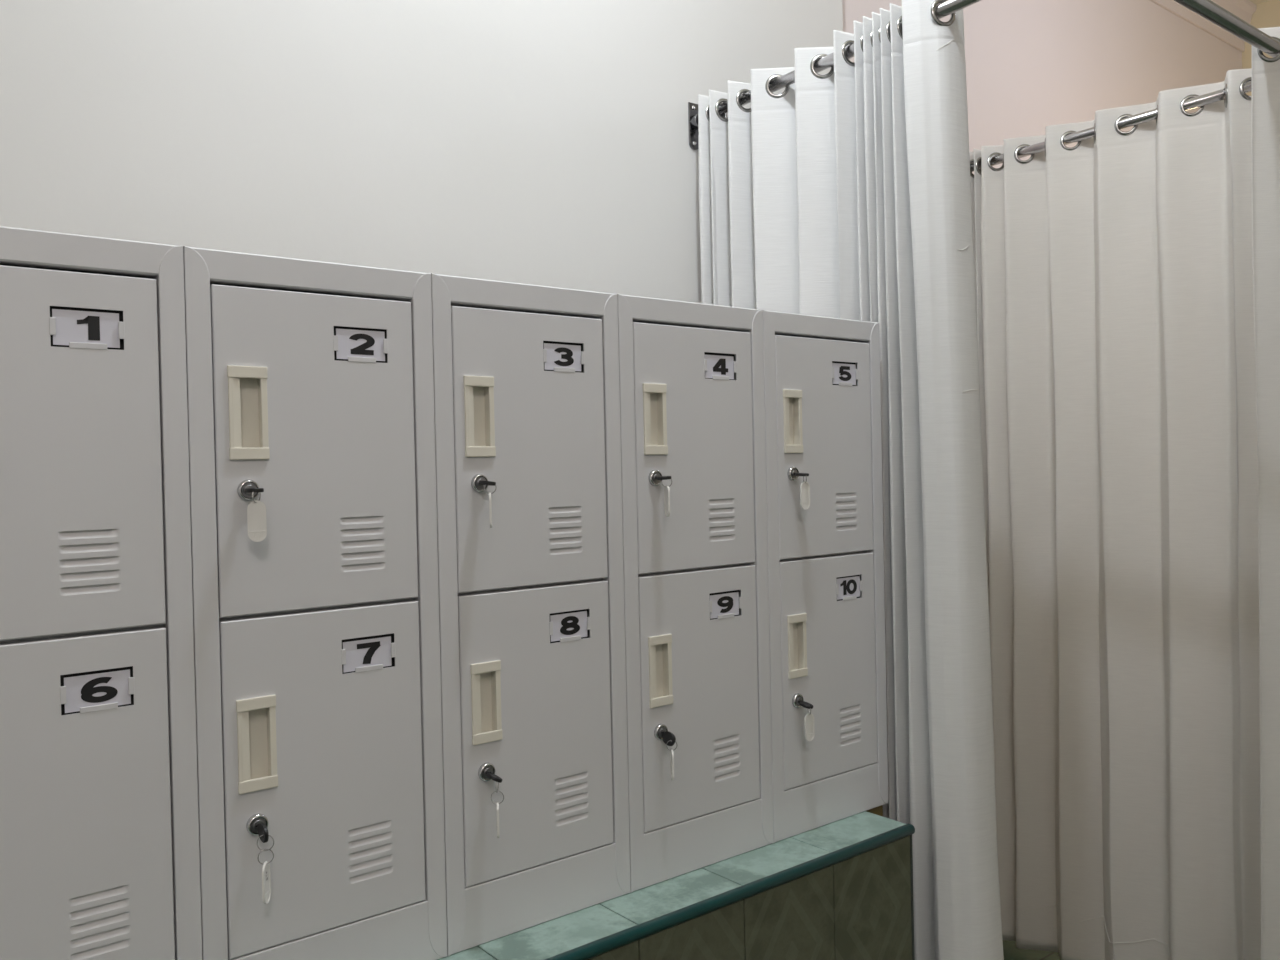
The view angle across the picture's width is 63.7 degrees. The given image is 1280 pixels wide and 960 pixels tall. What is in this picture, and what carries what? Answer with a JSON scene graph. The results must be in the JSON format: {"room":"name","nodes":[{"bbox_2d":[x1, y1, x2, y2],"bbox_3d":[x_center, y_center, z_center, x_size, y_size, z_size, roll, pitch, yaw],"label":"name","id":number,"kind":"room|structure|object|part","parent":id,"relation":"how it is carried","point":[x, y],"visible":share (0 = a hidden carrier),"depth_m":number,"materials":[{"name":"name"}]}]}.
{"room":"changing room","nodes":[
{"label":"changing room","id":0,"kind":"room"},
{"bbox_2d":[0,0,842,302],"bbox_3d":[-1.295,-0.354,1.731,4.900,3.840,0.100,-2,1,-38],"label":"wall","id":1,"kind":"structure","parent":0,"point":[533,142],"depth_m":2.26,"materials":[{"name":"beige paint"}]},
{"bbox_2d":[688,0,980,149],"bbox_3d":[0.498,-0.968,2.374,0.041,0.126,1.125,-2,1,-38],"label":"curtain rod","id":2,"kind":"object","parent":1,"relation":"attached to","point":[948,7],"visible":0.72,"depth_m":2.54,"materials":[{"name":"silver metal"}]},
{"bbox_2d":[698,0,1003,959],"bbox_3d":[0.460,0.216,2.476,0.129,2.516,0.857,-2,1,-40],"label":"curtain","id":3,"kind":"object","parent":2,"relation":"hanging from","point":[844,192],"visible":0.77,"depth_m":2.26,"materials":[{"name":"white fabric"}]},
{"bbox_2d":[1003,940,1060,959],"bbox_3d":[1.344,1.567,1.090,8.340,0.100,4.570,-2,1,-38],"label":"floor","id":4,"kind":"structure","parent":0,"point":[1010,952],"depth_m":3.24,"materials":[{"name":"green tile"}]},
{"bbox_2d":[437,811,914,959],"bbox_3d":[-1.278,1.169,1.164,4.108,0.808,0.792,-2,1,-38],"label":"tiled ledge","id":5,"kind":"object","parent":4,"relation":"on","point":[842,889],"visible":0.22,"depth_m":1.89,"materials":[{"name":"green tile"}]},
{"bbox_2d":[0,226,201,959],"bbox_3d":[-0.886,0.225,1.447,0.359,1.058,0.508,-2,1,-38],"label":"locker","id":6,"kind":"object","parent":5,"relation":"on","point":[100,854],"visible":1,"depth_m":1.29,"materials":[{"name":"grey metal"}]},
{"bbox_3d":[-0.743,-0.033,1.258,0.291,0.449,0.017,-2,1,-38],"label":"door","id":7,"kind":"part","parent":6,"relation":"part of","materials":[{"name":"grey metal"}]},
{"bbox_3d":[-0.733,0.426,1.263,0.291,0.458,0.017,-2,1,-38],"label":"door","id":8,"kind":"part","parent":6,"relation":"part of","materials":[{"name":"grey metal"}]},
{"bbox_3d":[-0.888,0.225,1.450,0.359,1.058,0.500,-2,1,-38],"label":"cabinet frame","id":9,"kind":"part","parent":6,"relation":"part of","materials":[{"name":"grey metal"}]},
{"bbox_2d":[183,246,446,959],"bbox_3d":[-0.604,0.216,1.671,0.359,1.058,0.508,-2,1,-38],"label":"locker","id":10,"kind":"object","parent":5,"relation":"on","point":[310,383],"visible":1,"depth_m":1.47,"materials":[{"name":"grey metal"}]},
{"bbox_3d":[-0.541,-0.092,1.416,0.054,0.128,0.020,-2,1,-38],"label":"handle","id":11,"kind":"part","parent":10,"relation":"part of","materials":[{"name":"beige plastic"}]},
{"bbox_2d":[245,488,266,541],"bbox_3d":[-0.521,0.047,1.393,0.024,0.072,0.032,-2,1,-38],"label":"key","id":12,"kind":"object","parent":10,"relation":"attached to","point":[256,510],"visible":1,"depth_m":1.38,"materials":[{"name":"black plastic"}]},
{"bbox_3d":[-0.531,0.363,1.421,0.054,0.128,0.020,-2,1,-38],"label":"handle","id":13,"kind":"part","parent":10,"relation":"part of","materials":[{"name":"beige plastic"}]},
{"bbox_2d":[256,823,273,903],"bbox_3d":[-0.510,0.520,1.398,0.021,0.105,0.036,-2,1,-38],"label":"key","id":14,"kind":"object","parent":10,"relation":"attached to","point":[262,830],"visible":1,"depth_m":1.39,"materials":[{"name":"black plastic"}]},
{"bbox_3d":[-0.461,-0.042,1.482,0.291,0.449,0.017,-2,1,-38],"label":"door","id":15,"kind":"part","parent":10,"relation":"part of","materials":[{"name":"grey metal"}]},
{"bbox_3d":[-0.451,0.417,1.487,0.291,0.458,0.017,-2,1,-38],"label":"door","id":16,"kind":"part","parent":10,"relation":"part of","materials":[{"name":"grey metal"}]},
{"bbox_2d":[431,273,630,955],"bbox_3d":[-0.322,0.207,1.895,0.359,1.058,0.508,-2,1,-38],"label":"locker","id":17,"kind":"object","parent":5,"relation":"on","point":[526,376],"visible":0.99,"depth_m":1.69,"materials":[{"name":"grey metal"}]},
{"bbox_3d":[-0.259,-0.101,1.639,0.054,0.128,0.020,-2,1,-38],"label":"handle","id":18,"kind":"part","parent":17,"relation":"part of","materials":[{"name":"beige plastic"}]},
{"bbox_3d":[-0.249,0.354,1.645,0.054,0.128,0.020,-2,1,-38],"label":"handle","id":19,"kind":"part","parent":17,"relation":"part of","materials":[{"name":"beige plastic"}]},
{"bbox_2d":[479,481,495,527],"bbox_3d":[-0.238,0.038,1.615,0.023,0.074,0.037,-2,1,-38],"label":"key","id":20,"kind":"object","parent":17,"relation":"attached to","point":[489,483],"visible":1,"depth_m":1.60,"materials":[{"name":"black plastic"}]},
{"bbox_2d":[486,772,503,837],"bbox_3d":[-0.228,0.511,1.621,0.022,0.100,0.037,-2,1,-38],"label":"key","id":21,"kind":"object","parent":17,"relation":"attached to","point":[490,775],"visible":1,"depth_m":1.61,"materials":[{"name":"black plastic"}]},
{"bbox_3d":[-0.179,-0.051,1.705,0.291,0.449,0.017,-2,1,-38],"label":"door","id":22,"kind":"part","parent":17,"relation":"part of","materials":[{"name":"grey metal"}]},
{"bbox_3d":[-0.169,0.408,1.711,0.291,0.458,0.017,-2,1,-38],"label":"door","id":23,"kind":"part","parent":17,"relation":"part of","materials":[{"name":"grey metal"}]},
{"bbox_2d":[617,294,773,892],"bbox_3d":[-0.040,0.198,2.119,0.359,1.058,0.508,-2,1,-38],"label":"locker","id":24,"kind":"object","parent":5,"relation":"on","point":[691,374],"visible":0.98,"depth_m":1.92,"materials":[{"name":"grey metal"}]},
{"bbox_3d":[0.023,-0.110,1.863,0.054,0.128,0.020,-2,1,-38],"label":"handle","id":25,"kind":"part","parent":24,"relation":"part of","materials":[{"name":"beige plastic"}]},
{"bbox_3d":[0.033,0.345,1.869,0.054,0.128,0.020,-2,1,-38],"label":"handle","id":26,"kind":"part","parent":24,"relation":"part of","materials":[{"name":"beige plastic"}]},
{"bbox_2d":[656,476,671,516],"bbox_3d":[0.044,0.029,1.838,0.023,0.073,0.037,-2,1,-38],"label":"key","id":27,"kind":"object","parent":24,"relation":"attached to","point":[666,489],"visible":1,"depth_m":1.83,"materials":[{"name":"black plastic"}]},
{"bbox_2d":[662,731,676,780],"bbox_3d":[0.053,0.494,1.845,0.016,0.085,0.037,-2,1,-38],"label":"key","id":28,"kind":"object","parent":24,"relation":"attached to","point":[668,738],"visible":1,"depth_m":1.84,"materials":[{"name":"black plastic"}]},
{"bbox_3d":[0.103,-0.060,1.929,0.291,0.449,0.017,-2,1,-38],"label":"door","id":29,"kind":"part","parent":24,"relation":"part of","materials":[{"name":"grey metal"}]},
{"bbox_3d":[0.113,0.399,1.935,0.291,0.458,0.017,-2,1,-38],"label":"door","id":30,"kind":"part","parent":24,"relation":"part of","materials":[{"name":"grey metal"}]},
{"bbox_2d":[763,310,887,842],"bbox_3d":[0.242,0.189,2.343,0.359,1.058,0.508,-2,1,-38],"label":"locker","id":31,"kind":"object","parent":5,"relation":"on","point":[822,391],"visible":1,"depth_m":2.14,"materials":[{"name":"grey metal"}]},
{"bbox_3d":[0.305,-0.118,2.087,0.054,0.128,0.020,-2,1,-38],"label":"handle","id":32,"kind":"part","parent":31,"relation":"part of","materials":[{"name":"beige plastic"}]},
{"bbox_3d":[0.315,0.336,2.093,0.054,0.128,0.020,-2,1,-38],"label":"handle","id":33,"kind":"part","parent":31,"relation":"part of","materials":[{"name":"beige plastic"}]},
{"bbox_2d":[794,473,809,509],"bbox_3d":[0.325,0.022,2.063,0.024,0.074,0.034,-2,1,-38],"label":"key","id":34,"kind":"object","parent":31,"relation":"attached to","point":[804,487],"visible":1,"depth_m":2.06,"materials":[{"name":"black plastic"}]},
{"bbox_2d":[798,701,814,740],"bbox_3d":[0.335,0.485,2.069,0.024,0.078,0.034,-2,1,-38],"label":"key","id":35,"kind":"object","parent":31,"relation":"attached to","point":[809,720],"visible":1,"depth_m":2.06,"materials":[{"name":"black plastic"}]},
{"bbox_3d":[0.385,-0.069,2.153,0.291,0.449,0.017,-2,1,-38],"label":"door","id":36,"kind":"part","parent":31,"relation":"part of","materials":[{"name":"grey metal"}]},
{"bbox_3d":[0.395,0.390,2.159,0.291,0.458,0.017,-2,1,-38],"label":"door","id":37,"kind":"part","parent":31,"relation":"part of","materials":[{"name":"grey metal"}]},
{"bbox_2d":[866,805,882,816],"bbox_3d":[0.360,0.741,2.446,0.068,0.052,0.488,-2,1,-38],"label":"batten","id":38,"kind":"object","parent":5,"relation":"attached to","point":[878,810],"visible":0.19,"depth_m":2.26,"materials":[{"name":"brown wood"}]},
{"bbox_3d":[0.326,1.125,2.442,0.004,0.795,0.786,-2,1,-38],"label":"panel","id":39,"kind":"part","parent":5,"relation":"part of","materials":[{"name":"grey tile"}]},
{"bbox_2d":[842,0,1241,173],"bbox_3d":[-0.089,-0.393,2.816,8.140,3.840,0.100,-2,1,-38],"label":"wall","id":40,"kind":"structure","parent":0,"point":[1032,66],"depth_m":4.22,"materials":[{"name":"paint"}]},
{"bbox_2d":[970,80,1251,171],"bbox_3d":[1.293,-1.003,3.070,0.038,0.126,1.224,-2,1,-38],"label":"curtain rod","id":41,"kind":"object","parent":40,"relation":"attached to","point":[1218,95],"visible":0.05,"depth_m":2.93,"materials":[{"name":"silver metal"}]},
{"bbox_2d":[969,68,1260,959],"bbox_3d":[1.320,0.199,3.084,0.090,2.545,1.169,-2,1,-38],"label":"curtain","id":42,"kind":"object","parent":41,"relation":"hanging from","point":[1114,268],"visible":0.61,"depth_m":2.97,"materials":[{"name":"white fabric"}]},
{"bbox_2d":[1150,0,1255,51],"bbox_3d":[1.844,-2.265,4.251,3.236,0.215,0.070,-2,1,-38],"label":"trim","id":43,"kind":"structure","parent":40,"relation":"attached to","point":[1244,9],"depth_m":5.07,"materials":[{"name":"paint"}]},
{"bbox_2d":[1249,0,1268,4],"bbox_3d":[1.258,-2.372,1.042,8.340,0.100,4.570,-2,1,-38],"label":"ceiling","id":44,"kind":"structure","parent":0,"point":[1256,2],"depth_m":5.19,"materials":[{"name":"paint"}]},
{"bbox_2d":[1242,0,1279,95],"bbox_3d":[4.526,-0.504,3.627,0.100,3.840,4.370,-2,1,-38],"label":"wall","id":45,"kind":"structure","parent":0,"point":[1267,14],"depth_m":5.21,"materials":[{"name":"beige paint"}]},
{"bbox_2d":[1174,0,1279,57],"bbox_3d":[2.358,-1.052,3.122,3.894,0.033,0.033,-2,1,-38],"label":"curtain rod","id":46,"kind":"object","parent":45,"relation":"attached to","point":[1211,11],"visible":1,"depth_m":2.28,"materials":[{"name":"silver metal"}]},
{"bbox_2d":[1251,27,1279,959],"bbox_3d":[1.738,0.191,2.625,0.669,2.537,0.086,-2,1,-38],"label":"curtain","id":47,"kind":"object","parent":46,"relation":"hanging from","point":[1265,73],"visible":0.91,"depth_m":2.44,"materials":[{"name":"white fabric"}]}
]}

